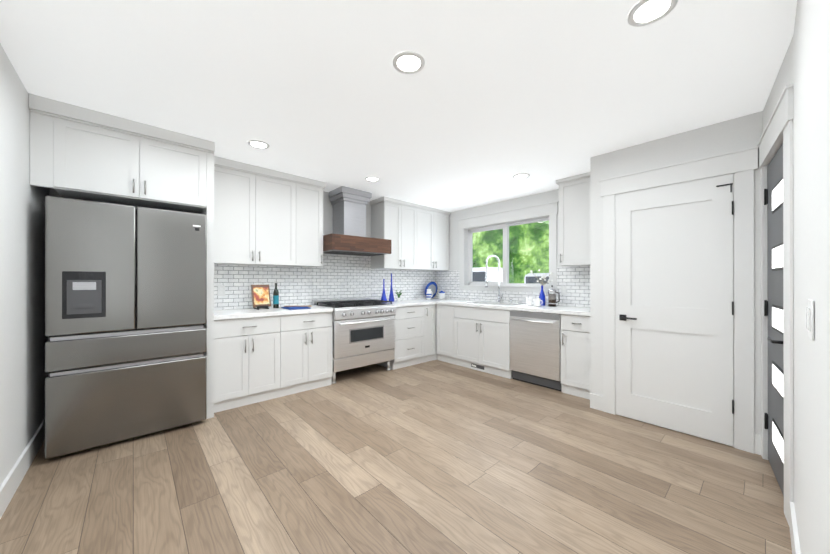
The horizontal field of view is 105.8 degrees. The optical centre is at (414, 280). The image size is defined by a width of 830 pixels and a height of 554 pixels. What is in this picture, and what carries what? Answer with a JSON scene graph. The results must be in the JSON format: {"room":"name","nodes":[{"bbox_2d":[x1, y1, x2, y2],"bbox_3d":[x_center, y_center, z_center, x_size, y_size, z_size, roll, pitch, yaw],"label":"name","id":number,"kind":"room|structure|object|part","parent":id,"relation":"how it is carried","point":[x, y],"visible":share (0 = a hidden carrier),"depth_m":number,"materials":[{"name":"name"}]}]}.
{"room":"kitchen","nodes":[
{"label":"kitchen","id":0,"kind":"room"},
{"bbox_2d":[0,359,791,553],"bbox_3d":[0.165,1.269,2.552,4.912,0.050,4.700,0,0,-42],"label":"floor","id":1,"kind":"structure","parent":0,"point":[437,456],"depth_m":1.92,"materials":[{"name":"brown wood"}]},
{"bbox_2d":[29,93,214,418],"bbox_3d":[-2.445,-0.009,2.739,1.071,2.507,0.734,0,0,-42],"label":"tall cabinet","id":2,"kind":"object","parent":1,"relation":"on","point":[79,152],"visible":0.96,"depth_m":2.46,"materials":[{"name":"white paint"}]},
{"bbox_2d":[45,196,206,458],"bbox_3d":[-2.403,0.337,2.699,0.918,1.815,0.792,0,0,-42],"label":"fridge","id":3,"kind":"object","parent":1,"relation":"on","point":[125,315],"visible":1,"depth_m":2.36,"materials":[{"name":"grey metal"}]},
{"bbox_2d":[214,312,332,412],"bbox_3d":[-1.621,0.809,3.531,1.211,0.874,0.654,0,0,-42],"label":"base cabinet","id":4,"kind":"object","parent":1,"relation":"on","point":[259,359],"visible":0.9,"depth_m":3.25,"materials":[{"name":"white paint"}]},
{"bbox_2d":[214,305,333,319],"bbox_3d":[-1.625,0.351,3.535,1.211,0.040,0.643,0,0,-42],"label":"countertop","id":5,"kind":"structure","parent":4,"relation":"on","point":[238,313],"depth_m":3.31,"materials":[{"name":"white stone"}]},
{"bbox_2d":[251,284,270,309],"bbox_3d":[-1.767,0.188,3.607,0.190,0.283,0.169,0,0,-42],"label":"cookbook","id":6,"kind":"object","parent":5,"relation":"on","point":[261,296],"visible":1,"depth_m":3.60,"materials":[{"name":"brown"}]},
{"bbox_2d":[273,283,278,307],"bbox_3d":[-1.635,0.182,3.692,0.063,0.295,0.064,0,0,-42],"label":"wine bottle","id":7,"kind":"object","parent":5,"relation":"on","point":[276,298],"visible":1,"depth_m":3.67,"materials":[{"name":"black glass"}]},
{"bbox_2d":[281,305,310,309],"bbox_3d":[-1.381,0.313,3.678,0.270,0.033,0.280,0,0,-42],"label":"spoon","id":8,"kind":"object","parent":5,"relation":"on","point":[296,307],"visible":1,"depth_m":3.61,"materials":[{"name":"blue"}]},
{"bbox_2d":[312,297,395,383],"bbox_3d":[-0.795,0.754,4.212,0.919,0.985,0.708,0,0,-42],"label":"range","id":9,"kind":"object","parent":1,"relation":"on","point":[363,331],"visible":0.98,"depth_m":3.98,"materials":[{"name":"silver metal"}]},
{"bbox_2d":[377,305,428,369],"bbox_3d":[-0.257,0.810,4.780,0.630,0.874,0.618,0,0,-42],"label":"base cabinet","id":10,"kind":"object","parent":1,"relation":"on","point":[415,335],"depth_m":4.55,"materials":[{"name":"white paint"}]},
{"bbox_2d":[387,300,434,306],"bbox_3d":[-0.193,0.352,4.820,0.780,0.040,0.645,0,0,-42],"label":"countertop","id":11,"kind":"structure","parent":10,"relation":"on","point":[403,303],"depth_m":4.67,"materials":[{"name":"white stone"}]},
{"bbox_2d":[381,279,386,302],"bbox_3d":[-0.459,0.159,4.627,0.102,0.345,0.102,0,0,-42],"label":"vase","id":12,"kind":"object","parent":11,"relation":"on","point":[383,297],"visible":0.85,"depth_m":4.61,"materials":[{"name":"blue glass"}]},
{"bbox_2d":[389,274,393,301],"bbox_3d":[-0.367,0.114,4.898,0.092,0.435,0.092,0,0,-42],"label":"vase","id":13,"kind":"object","parent":11,"relation":"on","point":[391,296],"visible":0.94,"depth_m":4.88,"materials":[{"name":"blue glass"}]},
{"bbox_2d":[396,290,401,301],"bbox_3d":[-0.246,0.244,4.823,0.098,0.175,0.114,0,0,-42],"label":"potted plant","id":14,"kind":"object","parent":11,"relation":"on","point":[398,298],"visible":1,"depth_m":4.80,"materials":[{"name":"green plant"}]},
{"bbox_2d":[429,304,436,360],"bbox_3d":[0.021,0.811,5.030,0.233,0.874,0.618,0,0,-42],"label":"base cabinet","id":15,"kind":"object","parent":1,"relation":"on","point":[432,308],"depth_m":4.84,"materials":[{"name":"white paint"}]},
{"bbox_2d":[436,304,483,364],"bbox_3d":[0.704,0.811,4.938,0.618,0.874,0.426,0,0,-42],"label":"base cabinet","id":16,"kind":"object","parent":1,"relation":"on","point":[446,315],"depth_m":4.71,"materials":[{"name":"white paint"}]},
{"bbox_2d":[456,316,511,378],"bbox_3d":[1.113,0.917,4.483,0.618,0.660,0.915,0,0,-42],"label":"base cabinet","id":17,"kind":"object","parent":1,"relation":"on","point":[477,343],"depth_m":4.23,"materials":[{"name":"white paint"}]},
{"bbox_2d":[510,310,561,390],"bbox_3d":[1.601,0.810,3.884,0.676,0.872,0.616,0,0,-42],"label":"dishwasher","id":18,"kind":"object","parent":1,"relation":"on","point":[535,348],"visible":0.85,"depth_m":3.67,"materials":[{"name":"grey metal"}]},
{"bbox_2d":[561,314,589,399],"bbox_3d":[1.947,0.809,3.527,0.654,0.874,0.366,0,0,-42],"label":"base cabinet","id":19,"kind":"object","parent":1,"relation":"on","point":[575,355],"visible":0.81,"depth_m":3.36,"materials":[{"name":"white paint"}]},
{"bbox_2d":[414,298,589,323],"bbox_3d":[1.098,0.450,4.465,0.665,0.236,2.896,0,0,-42],"label":"countertop","id":20,"kind":"structure","parent":19,"relation":"on","point":[574,310],"depth_m":3.96,"materials":[{"name":"white stone"}]},
{"bbox_2d":[426,289,432,299],"bbox_3d":[0.250,0.242,5.334,0.092,0.180,0.129,0,0,-42],"label":"pitcher","id":21,"kind":"object","parent":20,"relation":"on","point":[429,295],"visible":1,"depth_m":5.31,"materials":[{"name":"white ceramic"}]},
{"bbox_2d":[425,282,437,297],"bbox_3d":[0.288,0.179,5.569,0.310,0.303,0.070,0,0,-42],"label":"plate","id":22,"kind":"object","parent":20,"relation":"on","point":[432,286],"visible":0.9,"depth_m":5.57,"materials":[{"name":"blue ceramic"}]},
{"bbox_2d":[439,291,445,298],"bbox_3d":[0.477,0.256,5.433,0.108,0.152,0.138,0,0,-42],"label":"jar","id":23,"kind":"object","parent":20,"relation":"on","point":[442,295],"visible":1,"depth_m":5.40,"materials":[{"name":"white ceramic"}]},
{"bbox_2d":[485,255,520,303],"bbox_3d":[1.270,-0.023,4.548,0.199,0.708,0.484,0,0,-42],"label":"faucet","id":24,"kind":"object","parent":20,"relation":"on","point":[487,281],"visible":1,"depth_m":4.66,"materials":[{"name":"silver metal"}]},
{"bbox_2d":[526,298,533,305],"bbox_3d":[1.492,0.280,4.062,0.083,0.100,0.112,0,0,-42],"label":"mug","id":25,"kind":"object","parent":20,"relation":"on","point":[529,301],"visible":0.92,"depth_m":4.04,"materials":[{"name":"white ceramic"}]},
{"bbox_2d":[533,298,541,306],"bbox_3d":[1.542,0.280,3.932,0.083,0.100,0.112,0,0,-42],"label":"mug","id":26,"kind":"object","parent":20,"relation":"on","point":[536,301],"visible":1,"depth_m":3.91,"materials":[{"name":"white ceramic"}]},
{"bbox_2d":[530,269,552,305],"bbox_3d":[1.650,0.094,4.115,0.234,0.472,0.273,0,0,-42],"label":"flower vase","id":27,"kind":"object","parent":20,"relation":"on","point":[542,297],"visible":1,"depth_m":4.09,"materials":[{"name":"blue glass"}]},
{"bbox_2d":[548,285,559,306],"bbox_3d":[1.746,0.197,3.944,0.098,0.267,0.143,0,0,-42],"label":"press","id":28,"kind":"object","parent":20,"relation":"on","point":[552,302],"visible":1,"depth_m":3.92,"materials":[{"name":"black"}]},
{"bbox_2d":[0,0,796,211],"bbox_3d":[0.165,-1.257,2.555,4.912,0.126,4.700,0,0,-42],"label":"ceiling","id":29,"kind":"structure","parent":0,"point":[487,102],"depth_m":1.91,"materials":[{"name":"white paint"}]},
{"bbox_2d":[247,140,269,148],"bbox_3d":[-1.426,-1.235,2.861,0.183,0.008,0.183,0,0,24],"label":"recessed light","id":30,"kind":"object","parent":29,"relation":"in","point":[258,144],"depth_m":2.86,"materials":[{"name":"white plastic"}]},
{"bbox_2d":[365,176,379,181],"bbox_3d":[-0.511,-1.216,3.782,0.183,0.008,0.183,0,0,39],"label":"recessed light","id":31,"kind":"object","parent":29,"relation":"in","point":[372,179],"depth_m":3.78,"materials":[{"name":"white plastic"}]},
{"bbox_2d":[393,51,424,73],"bbox_3d":[-0.035,-1.233,1.785,0.183,0.008,0.183,0,0,42],"label":"recessed light","id":32,"kind":"object","parent":29,"relation":"in","point":[406,62],"depth_m":1.78,"materials":[{"name":"white plastic"}]},
{"bbox_2d":[513,173,529,178],"bbox_3d":[1.228,-1.200,3.625,0.183,0.008,0.183,0,0,24],"label":"recessed light","id":33,"kind":"object","parent":29,"relation":"in","point":[522,175],"depth_m":3.62,"materials":[{"name":"white plastic"}]},
{"bbox_2d":[627,0,677,26],"bbox_3d":[1.075,-1.225,1.424,0.183,0.008,0.183,0,0,39],"label":"recessed light","id":34,"kind":"object","parent":29,"relation":"in","point":[644,13],"depth_m":1.43,"materials":[{"name":"white plastic"}]},
{"bbox_2d":[0,0,829,553],"bbox_3d":[0.132,-0.011,2.591,4.912,2.510,4.600,0,0,-42],"label":"wall","id":35,"kind":"structure","parent":0,"point":[804,68],"depth_m":1.81,"materials":[{"name":"white paint"}]},
{"bbox_2d":[0,418,44,518],"bbox_3d":[-1.650,1.172,1.057,0.014,0.140,4.300,0,0,-42],"label":"baseboard","id":36,"kind":"structure","parent":35,"relation":"attached to","point":[13,479],"depth_m":1.92,"materials":[{"name":"white wood"}]},
{"bbox_2d":[214,156,325,266],"bbox_3d":[-1.698,-0.710,3.646,1.247,1.072,0.384,0,0,-42],"label":"upper cabinet","id":37,"kind":"object","parent":35,"relation":"attached to","point":[263,216],"visible":0.9,"depth_m":3.48,"materials":[{"name":"white paint"}]},
{"bbox_2d":[214,253,433,309],"bbox_3d":[-0.953,-0.017,4.564,3.585,0.696,0.010,0,0,-42],"label":"backsplash","id":38,"kind":"structure","parent":35,"relation":"attached to","point":[336,276],"depth_m":4.26,"materials":[{"name":"tile"}]},
{"bbox_2d":[217,285,224,295],"bbox_3d":[-2.148,0.117,3.479,0.072,0.116,0.006,0,0,-42],"label":"electrical outlet","id":39,"kind":"object","parent":38,"relation":"attached to","point":[220,290],"visible":1,"depth_m":3.48,"materials":[{"name":"white plastic"}]},
{"bbox_2d":[323,186,390,255],"bbox_3d":[-0.846,-0.794,4.285,0.900,0.867,0.546,0,0,-42],"label":"range hood","id":40,"kind":"object","parent":35,"relation":"attached to","point":[347,236],"visible":0.92,"depth_m":4.20,"materials":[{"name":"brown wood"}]},
{"bbox_2d":[370,196,421,269],"bbox_3d":[-0.301,-0.694,4.924,0.699,1.044,0.348,0,0,-42],"label":"upper cabinet","id":41,"kind":"object","parent":35,"relation":"attached to","point":[417,235],"depth_m":4.76,"materials":[{"name":"white paint"}]},
{"bbox_2d":[422,205,449,270],"bbox_3d":[0.183,-0.693,5.358,0.836,1.044,0.348,0,0,-42],"label":"upper cabinet","id":42,"kind":"object","parent":35,"relation":"attached to","point":[435,222],"depth_m":5.27,"materials":[{"name":"white paint"}]},
{"bbox_2d":[458,201,558,291],"bbox_3d":[1.352,-0.434,4.755,0.175,1.192,1.690,0,0,-42],"label":"window","id":43,"kind":"structure","parent":35,"relation":"in","point":[503,220],"depth_m":4.76,"materials":[{"name":"white"}]},
{"bbox_2d":[434,266,589,306],"bbox_3d":[1.351,0.080,4.673,0.010,0.502,2.866,0,0,-42],"label":"backsplash","id":44,"kind":"structure","parent":35,"relation":"attached to","point":[576,279],"depth_m":4.37,"materials":[{"name":"tile"}]},
{"bbox_2d":[561,286,566,294],"bbox_3d":[1.913,0.129,4.035,0.006,0.116,0.072,0,0,-42],"label":"electrical outlet","id":45,"kind":"object","parent":44,"relation":"attached to","point":[563,290],"visible":1,"depth_m":4.03,"materials":[{"name":"white plastic"}]},
{"bbox_2d":[555,172,589,265],"bbox_3d":[1.993,-0.689,3.680,0.384,1.029,0.529,0,0,-42],"label":"upper cabinet","id":46,"kind":"object","parent":35,"relation":"attached to","point":[574,220],"visible":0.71,"depth_m":3.62,"materials":[{"name":"white paint"}]},
{"bbox_2d":[616,175,733,445],"bbox_3d":[2.098,0.225,2.600,0.068,2.022,0.763,0,0,-42],"label":"pantry door","id":47,"kind":"structure","parent":35,"relation":"in","point":[674,307],"depth_m":2.57,"materials":[{"name":"white wood"}]},
{"bbox_2d":[599,83,793,526],"bbox_3d":[1.821,0.136,2.274,0.918,2.215,1.148,0,0,-42],"label":"door frame","id":48,"kind":"structure","parent":35,"relation":"attached to","point":[740,165],"depth_m":2.28,"materials":[{"name":"white wood"}]},
{"bbox_3d":[2.160,0.136,1.896,0.027,2.215,0.920,0,0,42],"label":"entry door trim","id":49,"kind":"part","parent":48,"relation":"part of","materials":[{"name":"white wood"}]},
{"bbox_2d":[764,143,783,495],"bbox_3d":[2.208,0.222,1.924,0.102,2.023,0.672,0,0,42],"label":"entry door","id":50,"kind":"structure","parent":35,"relation":"in","point":[773,312],"depth_m":1.94,"materials":[{"name":"grey wood"}]},
{"bbox_2d":[790,502,800,553],"bbox_3d":[0.782,1.171,0.579,2.934,0.140,0.014,0,0,-42],"label":"baseboard","id":51,"kind":"structure","parent":35,"relation":"attached to","point":[795,544],"depth_m":1.41,"materials":[{"name":"white wood"}]},
{"bbox_2d":[806,299,813,340],"bbox_3d":[1.188,0.117,0.944,0.116,0.116,0.009,0,0,-42],"label":"switch plate","id":52,"kind":"object","parent":35,"relation":"attached to","point":[810,317],"visible":0.98,"depth_m":0.92,"materials":[{"name":"white plastic"}]},
{"label":"outside","id":53,"kind":"structure","parent":0,"visible":0},
{"bbox_2d":[473,221,548,282],"bbox_3d":[7.758,-3.187,8.367,13.650,9.120,30.000,0,0,-42],"label":"trees","id":54,"kind":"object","parent":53,"point":[522,261],"depth_m":19.85,"materials":[{"name":"green plant"}]},
{"bbox_2d":[473,267,502,281],"bbox_3d":[2.969,0.384,15.755,1.720,1.950,4.800,0,0,-42],"label":"van","id":55,"kind":"object","parent":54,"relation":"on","point":[492,276],"depth_m":14.44,"materials":[{"name":"white metal"}]},
{"bbox_2d":[524,273,548,283],"bbox_3d":[5.655,0.543,11.715,1.720,1.620,4.500,0,0,-42],"label":"sedan","id":56,"kind":"object","parent":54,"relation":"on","point":[531,278],"depth_m":11.85,"materials":[{"name":"silver metal"}]}
]}

